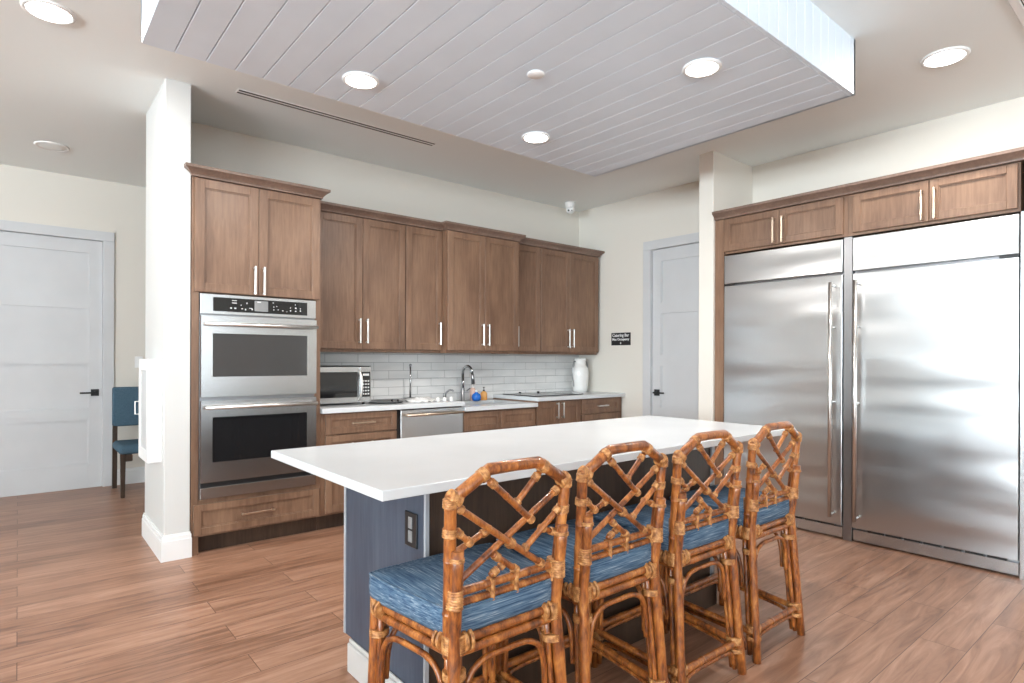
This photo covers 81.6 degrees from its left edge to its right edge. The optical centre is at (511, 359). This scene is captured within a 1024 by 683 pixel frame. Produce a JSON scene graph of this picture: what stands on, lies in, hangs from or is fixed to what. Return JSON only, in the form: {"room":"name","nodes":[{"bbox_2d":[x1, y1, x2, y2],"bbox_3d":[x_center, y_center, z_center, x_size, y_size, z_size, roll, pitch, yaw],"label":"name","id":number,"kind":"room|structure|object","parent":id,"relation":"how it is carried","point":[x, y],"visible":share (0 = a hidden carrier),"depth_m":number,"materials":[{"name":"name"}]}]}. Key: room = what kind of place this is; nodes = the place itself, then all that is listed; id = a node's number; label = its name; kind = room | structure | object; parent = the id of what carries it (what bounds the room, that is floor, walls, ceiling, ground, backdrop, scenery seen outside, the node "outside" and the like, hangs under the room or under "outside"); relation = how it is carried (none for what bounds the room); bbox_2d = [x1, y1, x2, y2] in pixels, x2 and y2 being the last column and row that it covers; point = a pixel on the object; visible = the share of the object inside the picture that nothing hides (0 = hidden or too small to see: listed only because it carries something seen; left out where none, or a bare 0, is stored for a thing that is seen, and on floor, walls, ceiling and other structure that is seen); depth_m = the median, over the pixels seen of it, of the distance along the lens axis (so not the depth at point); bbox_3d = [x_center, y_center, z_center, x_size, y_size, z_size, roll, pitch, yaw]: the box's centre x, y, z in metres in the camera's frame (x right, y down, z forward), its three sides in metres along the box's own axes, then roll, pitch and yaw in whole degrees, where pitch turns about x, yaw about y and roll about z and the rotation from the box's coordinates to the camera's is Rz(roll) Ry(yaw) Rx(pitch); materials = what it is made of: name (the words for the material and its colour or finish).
{"room":"kitchen","nodes":[
{"label":"kitchen","id":0,"kind":"room"},
{"bbox_2d":[0,164,145,468],"bbox_3d":[-5.258,-0.262,5.023,11.950,3.048,0.150,0,0,-40],"label":"wall","id":1,"kind":"structure","parent":0,"point":[27,195],"depth_m":5.97,"materials":[{"name":"white paint"}]},
{"bbox_2d":[0,220,114,496],"bbox_3d":[-4.471,-0.005,5.632,1.146,2.538,0.166,0,0,-40],"label":"door","id":2,"kind":"structure","parent":1,"relation":"in","point":[57,282],"depth_m":5.70,"materials":[{"name":"white paint"}]},
{"bbox_2d":[117,466,144,484],"bbox_3d":[-2.309,1.192,7.376,4.398,0.160,0.016,0,0,-40],"label":"baseboard","id":3,"kind":"structure","parent":1,"relation":"attached to","point":[135,474],"depth_m":6.06,"materials":[{"name":"white paint"}]},
{"bbox_2d":[135,356,142,367],"bbox_3d":[-3.840,0.027,6.100,0.072,0.116,0.011,0,0,-40],"label":"light switch","id":4,"kind":"object","parent":1,"relation":"attached to","point":[137,358],"visible":0.69,"depth_m":6.09,"materials":[{"name":"white paint"}]},
{"bbox_2d":[145,78,190,535],"bbox_3d":[-2.365,-0.252,4.062,0.148,3.048,0.730,0,0,-40],"label":"wall column","id":5,"kind":"structure","parent":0,"point":[168,117],"depth_m":3.79,"materials":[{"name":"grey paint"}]},
{"bbox_2d":[134,359,161,463],"bbox_3d":[-2.392,0.327,3.891,0.108,0.660,0.360,0,0,-40],"label":"wall panel","id":6,"kind":"object","parent":5,"relation":"attached to","point":[150,370],"visible":1,"depth_m":3.77,"materials":[{"name":"white paint"}]},
{"bbox_2d":[142,512,191,562],"bbox_3d":[-2.368,1.190,4.051,0.174,0.163,0.748,0,0,-40],"label":"baseboard","id":7,"kind":"structure","parent":5,"relation":"attached to","point":[172,547],"depth_m":3.79,"materials":[{"name":"white paint"}]},
{"bbox_2d":[191,122,578,400],"bbox_3d":[-0.873,-0.247,5.741,4.294,3.048,0.060,0,0,-40],"label":"wall","id":8,"kind":"structure","parent":0,"point":[351,182],"depth_m":5.42,"materials":[{"name":"white paint"}]},
{"bbox_2d":[320,201,408,352],"bbox_3d":[-1.365,-0.654,5.016,0.886,1.182,0.394,0,0,-40],"label":"upper cabinet","id":9,"kind":"object","parent":8,"relation":"attached to","point":[362,263],"visible":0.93,"depth_m":4.92,"materials":[{"name":"brown wood"}]},
{"bbox_2d":[404,216,443,352],"bbox_3d":[-0.878,-0.652,5.422,0.379,1.182,0.394,0,0,-40],"label":"upper cabinet","id":10,"kind":"object","parent":8,"relation":"attached to","point":[423,237],"visible":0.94,"depth_m":5.31,"materials":[{"name":"brown wood"}]},
{"bbox_2d":[320,352,578,399],"bbox_3d":[-0.522,0.174,5.989,3.435,0.472,0.010,0,0,-40],"label":"backsplash","id":11,"kind":"structure","parent":8,"relation":"attached to","point":[432,374],"depth_m":5.95,"materials":[{"name":"white tile"}]},
{"bbox_2d":[440,221,525,353],"bbox_3d":[-0.378,-0.650,5.786,0.949,1.182,0.474,0,0,-40],"label":"upper cabinet","id":12,"kind":"object","parent":8,"relation":"attached to","point":[480,265],"visible":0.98,"depth_m":5.61,"materials":[{"name":"brown wood"}]},
{"bbox_2d":[517,237,543,353],"bbox_3d":[0.066,-0.649,6.209,0.369,1.182,0.394,0,0,-40],"label":"upper cabinet","id":13,"kind":"object","parent":8,"relation":"attached to","point":[529,297],"visible":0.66,"depth_m":6.12,"materials":[{"name":"brown wood"}]},
{"bbox_2d":[539,241,604,354],"bbox_3d":[0.572,-0.647,6.630,0.944,1.182,0.394,0,0,-40],"label":"upper cabinet","id":14,"kind":"object","parent":8,"relation":"attached to","point":[569,273],"visible":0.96,"depth_m":6.48,"materials":[{"name":"brown wood"}]},
{"bbox_2d":[141,0,854,176],"bbox_3d":[0.084,-1.615,3.010,3.105,0.305,1.919,0,0,-40],"label":"ceiling","id":15,"kind":"structure","parent":0,"point":[614,93],"depth_m":2.91,"materials":[{"name":"grey paint"}]},
{"bbox_2d":[342,71,378,89],"bbox_3d":[-0.792,-1.460,3.110,0.190,0.012,0.190,0,0,-40],"label":"recessed light","id":16,"kind":"object","parent":15,"relation":"in","point":[354,79],"visible":1,"depth_m":3.09,"materials":[{"name":"white plastic"}]},
{"bbox_2d":[522,131,549,143],"bbox_3d":[0.157,-1.456,3.898,0.190,0.012,0.190,0,0,-40],"label":"recessed light","id":17,"kind":"object","parent":15,"relation":"in","point":[536,137],"visible":1,"depth_m":3.87,"materials":[{"name":"white plastic"}]},
{"bbox_2d":[527,70,544,78],"bbox_3d":[0.122,-1.458,3.038,0.090,0.010,0.090,0,0,-40],"label":"cap","id":18,"kind":"object","parent":15,"relation":"attached to","point":[533,74],"visible":1,"depth_m":3.02,"materials":[{"name":"white plastic"}]},
{"bbox_2d":[682,58,721,77],"bbox_3d":[0.949,-1.453,2.964,0.190,0.012,0.190,0,0,-40],"label":"recessed light","id":19,"kind":"object","parent":15,"relation":"in","point":[703,67],"visible":1,"depth_m":2.95,"materials":[{"name":"white plastic"}]},
{"bbox_2d":[0,482,1023,682],"bbox_3d":[-1.125,1.326,0.173,12.100,0.100,12.900,0,0,-40],"label":"floor","id":20,"kind":"structure","parent":0,"point":[85,598],"depth_m":2.99,"materials":[{"name":"brown wood"}]},
{"bbox_2d":[112,387,138,497],"bbox_3d":[-3.569,0.770,5.772,0.500,0.995,0.595,0,0,-40],"label":"chair","id":21,"kind":"object","parent":20,"relation":"on","point":[123,398],"visible":0.44,"depth_m":5.81,"materials":[{"name":"blue fabric"}]},
{"bbox_2d":[184,162,330,555],"bbox_3d":[-1.935,0.013,4.334,0.951,2.521,0.733,0,0,-40],"label":"tall cabinet","id":22,"kind":"object","parent":20,"relation":"on","point":[252,235],"visible":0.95,"depth_m":4.05,"materials":[{"name":"brown wood"}]},
{"bbox_2d":[198,293,318,499],"bbox_3d":[-1.889,0.240,4.281,0.764,1.342,0.664,0,0,-40],"label":"double oven","id":23,"kind":"object","parent":22,"relation":"in","point":[258,355],"visible":0.97,"depth_m":4.05,"materials":[{"name":"silver metal"}]},
{"bbox_2d":[316,410,396,529],"bbox_3d":[-1.367,0.838,4.810,0.628,0.874,0.714,0,0,-40],"label":"base cabinet","id":24,"kind":"object","parent":20,"relation":"on","point":[350,427],"visible":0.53,"depth_m":4.49,"materials":[{"name":"brown wood"}]},
{"bbox_2d":[320,398,464,413],"bbox_3d":[-1.123,0.381,5.020,1.272,0.038,0.706,0,0,-40],"label":"countertop","id":25,"kind":"structure","parent":24,"relation":"on","point":[339,407],"depth_m":4.75,"materials":[{"name":"white stone"}]},
{"bbox_2d":[320,365,370,403],"bbox_3d":[-1.429,0.206,4.819,0.455,0.310,0.416,0,0,-40],"label":"microwave","id":26,"kind":"object","parent":25,"relation":"on","point":[338,383],"visible":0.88,"depth_m":4.70,"materials":[{"name":"silver metal"}]},
{"bbox_2d":[369,399,404,403],"bbox_3d":[-1.061,0.349,4.974,0.330,0.026,0.330,0,0,-40],"label":"serving tray","id":27,"kind":"object","parent":25,"relation":"on","point":[375,401],"visible":0.93,"depth_m":5.04,"materials":[{"name":"silver metal"}]},
{"bbox_2d":[403,364,413,398],"bbox_3d":[-0.937,0.201,5.467,0.140,0.324,0.140,0,0,-40],"label":"towel stand","id":28,"kind":"object","parent":25,"relation":"on","point":[410,365],"visible":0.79,"depth_m":5.46,"materials":[{"name":"silver metal"}]},
{"bbox_2d":[401,396,446,401],"bbox_3d":[-0.792,0.343,5.198,0.340,0.040,0.290,0,0,-40],"label":"dish towel","id":29,"kind":"object","parent":25,"relation":"on","point":[427,398],"visible":0.97,"depth_m":5.13,"materials":[{"name":"white fabric"}]},
{"bbox_2d":[396,406,464,438],"bbox_3d":[-0.869,0.841,5.207,0.636,0.872,0.742,0,0,-40],"label":"dishwasher","id":30,"kind":"object","parent":20,"relation":"on","point":[419,422],"visible":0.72,"depth_m":4.95,"materials":[{"name":"silver metal"}]},
{"bbox_2d":[368,456,571,682],"bbox_3d":[-0.120,0.778,1.789,0.498,1.005,0.454,0,0,-40],"label":"bar stool","id":31,"kind":"object","parent":20,"relation":"on","point":[462,600],"visible":1,"depth_m":1.67,"materials":[{"name":"wicker"}]},
{"bbox_2d":[369,544,551,632],"bbox_3d":[-0.135,0.678,1.808,0.475,0.097,0.403,0,0,-40],"label":"seat cushion","id":32,"kind":"object","parent":31,"relation":"on","point":[411,592],"depth_m":1.68,"materials":[{"name":"blue fabric"}]},
{"bbox_2d":[463,407,534,432],"bbox_3d":[-0.302,0.870,5.698,0.855,0.818,0.714,0,0,-40],"label":"base cabinet","id":33,"kind":"object","parent":20,"relation":"on","point":[473,421],"visible":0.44,"depth_m":5.43,"materials":[{"name":"brown wood"}]},
{"bbox_2d":[461,399,537,411],"bbox_3d":[-0.303,0.435,5.703,0.858,0.038,0.706,0,0,-40],"label":"countertop","id":34,"kind":"structure","parent":33,"relation":"on","point":[489,404],"depth_m":5.57,"materials":[{"name":"white stone"}]},
{"bbox_2d":[443,389,453,399],"bbox_3d":[-0.621,0.351,5.780,0.110,0.127,0.038,0,0,-15],"label":"tap","id":35,"kind":"object","parent":34,"relation":"on","point":[452,390],"visible":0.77,"depth_m":5.77,"materials":[{"name":"silver metal"}]},
{"bbox_2d":[460,365,474,400],"bbox_3d":[-0.441,0.234,5.859,0.115,0.363,0.167,0,0,-23],"label":"kitchen faucet","id":36,"kind":"object","parent":34,"relation":"on","point":[463,391],"visible":0.96,"depth_m":5.88,"materials":[{"name":"silver metal"}]},
{"bbox_2d":[470,384,474,399],"bbox_3d":[-0.401,0.329,6.064,0.058,0.174,0.058,0,0,-40],"label":"lotion bottle","id":37,"kind":"object","parent":34,"relation":"on","point":[472,390],"visible":0.63,"depth_m":6.04,"materials":[{"name":"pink plastic"}]},
{"bbox_2d":[472,390,480,400],"bbox_3d":[-0.358,0.361,5.950,0.096,0.110,0.096,0,0,-40],"label":"dish soap bottle","id":38,"kind":"object","parent":34,"relation":"on","point":[476,396],"visible":1,"depth_m":5.92,"materials":[{"name":"blue plastic"}]},
{"bbox_2d":[481,387,486,399],"bbox_3d":[-0.289,0.349,6.086,0.068,0.134,0.068,0,0,-40],"label":"hand soap bottle","id":39,"kind":"object","parent":34,"relation":"on","point":[483,393],"visible":0.97,"depth_m":6.06,"materials":[{"name":"orange plastic"}]},
{"bbox_2d":[344,447,716,682],"bbox_3d":[0.186,0.839,2.800,1.797,0.883,0.658,0,0,-40],"label":"kitchen island","id":40,"kind":"object","parent":20,"relation":"on","point":[378,534],"visible":0.31,"depth_m":2.32,"materials":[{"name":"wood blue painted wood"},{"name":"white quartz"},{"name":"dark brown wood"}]},
{"bbox_2d":[408,516,411,528],"bbox_3d":[-0.353,0.567,2.058,0.004,0.040,0.026,0,0,-40],"label":"receptacle","id":41,"kind":"object","parent":40,"relation":"attached to","point":[409,517],"depth_m":2.06,"materials":[{"name":"white plastic"}]},
{"bbox_2d":[408,530,411,542],"bbox_3d":[-0.354,0.614,2.058,0.004,0.040,0.026,0,0,-40],"label":"receptacle","id":42,"kind":"object","parent":40,"relation":"attached to","point":[409,531],"depth_m":2.06,"materials":[{"name":"white plastic"}]},
{"bbox_2d":[405,510,417,549],"bbox_3d":[-0.350,0.591,2.061,0.007,0.120,0.080,0,0,-40],"label":"outlet plate","id":43,"kind":"object","parent":40,"relation":"attached to","point":[411,516],"depth_m":2.05,"materials":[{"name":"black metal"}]},
{"bbox_2d":[271,415,788,501],"bbox_3d":[0.274,0.382,2.783,2.434,0.030,0.940,0,0,-40],"label":"island countertop","id":44,"kind":"structure","parent":40,"relation":"on","point":[392,469],"depth_m":2.36,"materials":[{"name":"white stone"}]},
{"bbox_2d":[493,398,580,425],"bbox_3d":[0.271,0.844,6.175,0.625,0.874,0.714,0,0,-40],"label":"base cabinet","id":45,"kind":"object","parent":20,"relation":"on","point":[558,411],"visible":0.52,"depth_m":5.90,"materials":[{"name":"brown wood"}]},
{"bbox_2d":[493,391,624,401],"bbox_3d":[0.527,0.387,6.395,1.298,0.038,0.706,0,0,-40],"label":"countertop","id":46,"kind":"structure","parent":45,"relation":"on","point":[588,394],"depth_m":6.09,"materials":[{"name":"white stone"}]},
{"bbox_2d":[503,391,582,396],"bbox_3d":[0.328,0.356,6.236,0.700,0.022,0.500,0,0,-40],"label":"cooktop","id":47,"kind":"object","parent":46,"relation":"in","point":[531,394],"visible":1,"depth_m":6.19,"materials":[{"name":"black glass"}]},
{"bbox_2d":[572,359,588,391],"bbox_3d":[0.784,0.179,6.823,0.195,0.380,0.195,0,0,5],"label":"ceramic urn","id":48,"kind":"object","parent":46,"relation":"on","point":[580,373],"visible":1,"depth_m":6.75,"materials":[{"name":"white ceramic"}]},
{"bbox_2d":[496,440,667,682],"bbox_3d":[0.258,0.780,2.132,0.498,1.005,0.454,0,0,-40],"label":"bar stool","id":49,"kind":"object","parent":20,"relation":"on","point":[602,559],"visible":0.88,"depth_m":2.02,"materials":[{"name":"wicker"}]},
{"bbox_2d":[501,520,650,583],"bbox_3d":[0.242,0.679,2.151,0.475,0.097,0.403,0,0,-40],"label":"seat cushion","id":50,"kind":"object","parent":49,"relation":"on","point":[617,562],"depth_m":2.01,"materials":[{"name":"blue fabric"}]},
{"bbox_2d":[580,397,621,421],"bbox_3d":[0.768,0.846,6.589,0.660,0.874,0.714,0,0,-40],"label":"base cabinet","id":51,"kind":"object","parent":20,"relation":"on","point":[592,409],"visible":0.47,"depth_m":6.33,"materials":[{"name":"brown wood"}]},
{"bbox_2d":[591,430,746,682],"bbox_3d":[0.652,0.781,2.461,0.498,1.005,0.454,0,0,-39],"label":"bar stool","id":52,"kind":"object","parent":20,"relation":"on","point":[691,535],"visible":0.81,"depth_m":2.34,"materials":[{"name":"wicker"}]},
{"bbox_2d":[593,500,728,551],"bbox_3d":[0.637,0.681,2.480,0.475,0.097,0.403,0,0,-39],"label":"seat cushion","id":53,"kind":"object","parent":52,"relation":"on","point":[708,532],"depth_m":2.34,"materials":[{"name":"blue fabric"}]},
{"bbox_2d":[668,421,804,663],"bbox_3d":[1.062,0.783,2.802,0.498,1.005,0.454,0,0,-40],"label":"bar stool","id":54,"kind":"object","parent":20,"relation":"on","point":[762,514],"visible":0.77,"depth_m":2.67,"materials":[{"name":"wicker"}]},
{"bbox_2d":[670,485,788,526],"bbox_3d":[1.047,0.682,2.821,0.475,0.097,0.403,0,0,-40],"label":"seat cushion","id":55,"kind":"object","parent":54,"relation":"on","point":[773,510],"depth_m":2.67,"materials":[{"name":"blue fabric"}]},
{"bbox_2d":[724,239,843,537],"bbox_3d":[2.268,0.214,4.760,0.700,2.148,0.922,0,0,-40],"label":"refrigerator","id":56,"kind":"object","parent":20,"relation":"on","point":[784,307],"visible":0.77,"depth_m":4.50,"materials":[{"name":"silver metal"}]},
{"bbox_2d":[715,211,1023,579],"bbox_3d":[2.616,0.061,4.405,0.620,2.457,2.089,0,0,-40],"label":"refrigerator surround","id":57,"kind":"object","parent":20,"relation":"on","point":[720,254],"visible":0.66,"depth_m":4.22,"materials":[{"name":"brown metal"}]},
{"bbox_2d":[712,184,848,254],"bbox_3d":[2.274,-1.057,4.798,0.688,0.359,1.042,0,0,-40],"label":"upper cabinet","id":58,"kind":"object","parent":57,"relation":"attached to","point":[821,215],"visible":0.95,"depth_m":4.54,"materials":[{"name":"brown wood"}]},
{"bbox_2d":[845,147,1023,236],"bbox_3d":[2.951,-1.054,3.986,0.688,0.359,1.071,0,0,-40],"label":"upper cabinet","id":59,"kind":"object","parent":57,"relation":"attached to","point":[991,185],"visible":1,"depth_m":3.78,"materials":[{"name":"brown wood"}]},
{"bbox_2d":[852,214,1020,575],"bbox_3d":[2.896,0.216,4.006,0.700,2.148,0.906,0,0,-40],"label":"refrigerator","id":60,"kind":"object","parent":20,"relation":"on","point":[936,346],"visible":1,"depth_m":3.78,"materials":[{"name":"silver metal"}]},
{"bbox_2d":[0,0,1023,211],"bbox_3d":[-1.123,-1.832,0.067,12.250,0.120,13.050,0,0,-40],"label":"ceiling","id":61,"kind":"structure","parent":0,"point":[88,86],"depth_m":4.11,"materials":[{"name":"white paint"}]},
{"bbox_2d":[20,0,76,24],"bbox_3d":[-2.360,-1.770,3.023,0.230,0.012,0.230,0,0,-40],"label":"recessed light","id":62,"kind":"object","parent":61,"relation":"in","point":[49,11],"visible":1,"depth_m":3.01,"materials":[{"name":"white plastic"}]},
{"bbox_2d":[34,141,69,151],"bbox_3d":[-3.839,-1.776,4.949,0.240,0.010,0.240,0,0,-40],"label":"ceiling speaker","id":63,"kind":"object","parent":61,"relation":"attached to","point":[52,146],"visible":1,"depth_m":4.94,"materials":[{"name":"white plastic"}]},
{"bbox_2d":[37,143,66,150],"bbox_3d":[-3.839,-1.777,4.949,0.200,0.007,0.200,0,0,-40],"label":"grille","id":64,"kind":"object","parent":63,"relation":"attached to","point":[47,146],"depth_m":4.94,"materials":[{"name":"white paint"}]},
{"bbox_2d":[235,89,435,145],"bbox_3d":[-1.228,-1.771,4.402,1.527,0.002,0.076,0,0,-40],"label":"ceiling vent","id":65,"kind":"object","parent":61,"relation":"in","point":[239,91],"visible":1,"depth_m":4.32,"materials":[{"name":"white plastic"}]},
{"bbox_2d":[565,202,574,213],"bbox_3d":[0.657,-1.705,6.686,0.116,0.122,0.116,0,0,-40],"label":"security camera","id":66,"kind":"object","parent":61,"relation":"attached to","point":[570,206],"visible":1,"depth_m":6.64,"materials":[{"name":"white plastic"}]},
{"bbox_2d":[920,46,970,67],"bbox_3d":[2.518,-1.753,3.449,0.240,0.012,0.240,0,0,-40],"label":"recessed light","id":67,"kind":"object","parent":61,"relation":"in","point":[948,56],"visible":1,"depth_m":3.43,"materials":[{"name":"white plastic"}]},
{"bbox_2d":[1007,0,1023,27],"bbox_3d":[2.782,-1.752,2.800,0.610,0.012,0.610,0,0,-40],"label":"ceiling vent","id":68,"kind":"object","parent":61,"relation":"in","point":[1017,6],"visible":1,"depth_m":2.95,"materials":[{"name":"white plastic"}]},
{"bbox_2d":[698,151,751,420],"bbox_3d":[1.899,-0.237,5.260,0.650,3.048,0.138,0,0,-40],"label":"wall","id":69,"kind":"structure","parent":0,"point":[725,182],"depth_m":5.06,"materials":[{"name":"white paint"}]},
{"bbox_2d":[579,96,1023,417],"bbox_3d":[3.471,-0.232,3.998,0.150,3.048,12.900,0,0,-40],"label":"wall","id":70,"kind":"structure","parent":0,"point":[620,229],"depth_m":5.94,"materials":[{"name":"white paint"}]},
{"bbox_2d":[611,332,630,344],"bbox_3d":[1.209,-0.228,6.588,0.010,0.140,0.272,0,0,-40],"label":"wall sign","id":71,"kind":"object","parent":70,"relation":"attached to","point":[616,338],"visible":1,"depth_m":6.58,"materials":[{"name":"black metal"}]},
{"bbox_2d":[643,232,698,419],"bbox_3d":[1.797,0.017,5.949,0.166,2.538,1.116,0,0,-40],"label":"door","id":72,"kind":"structure","parent":70,"relation":"in","point":[671,264],"depth_m":6.13,"materials":[{"name":"white paint"}]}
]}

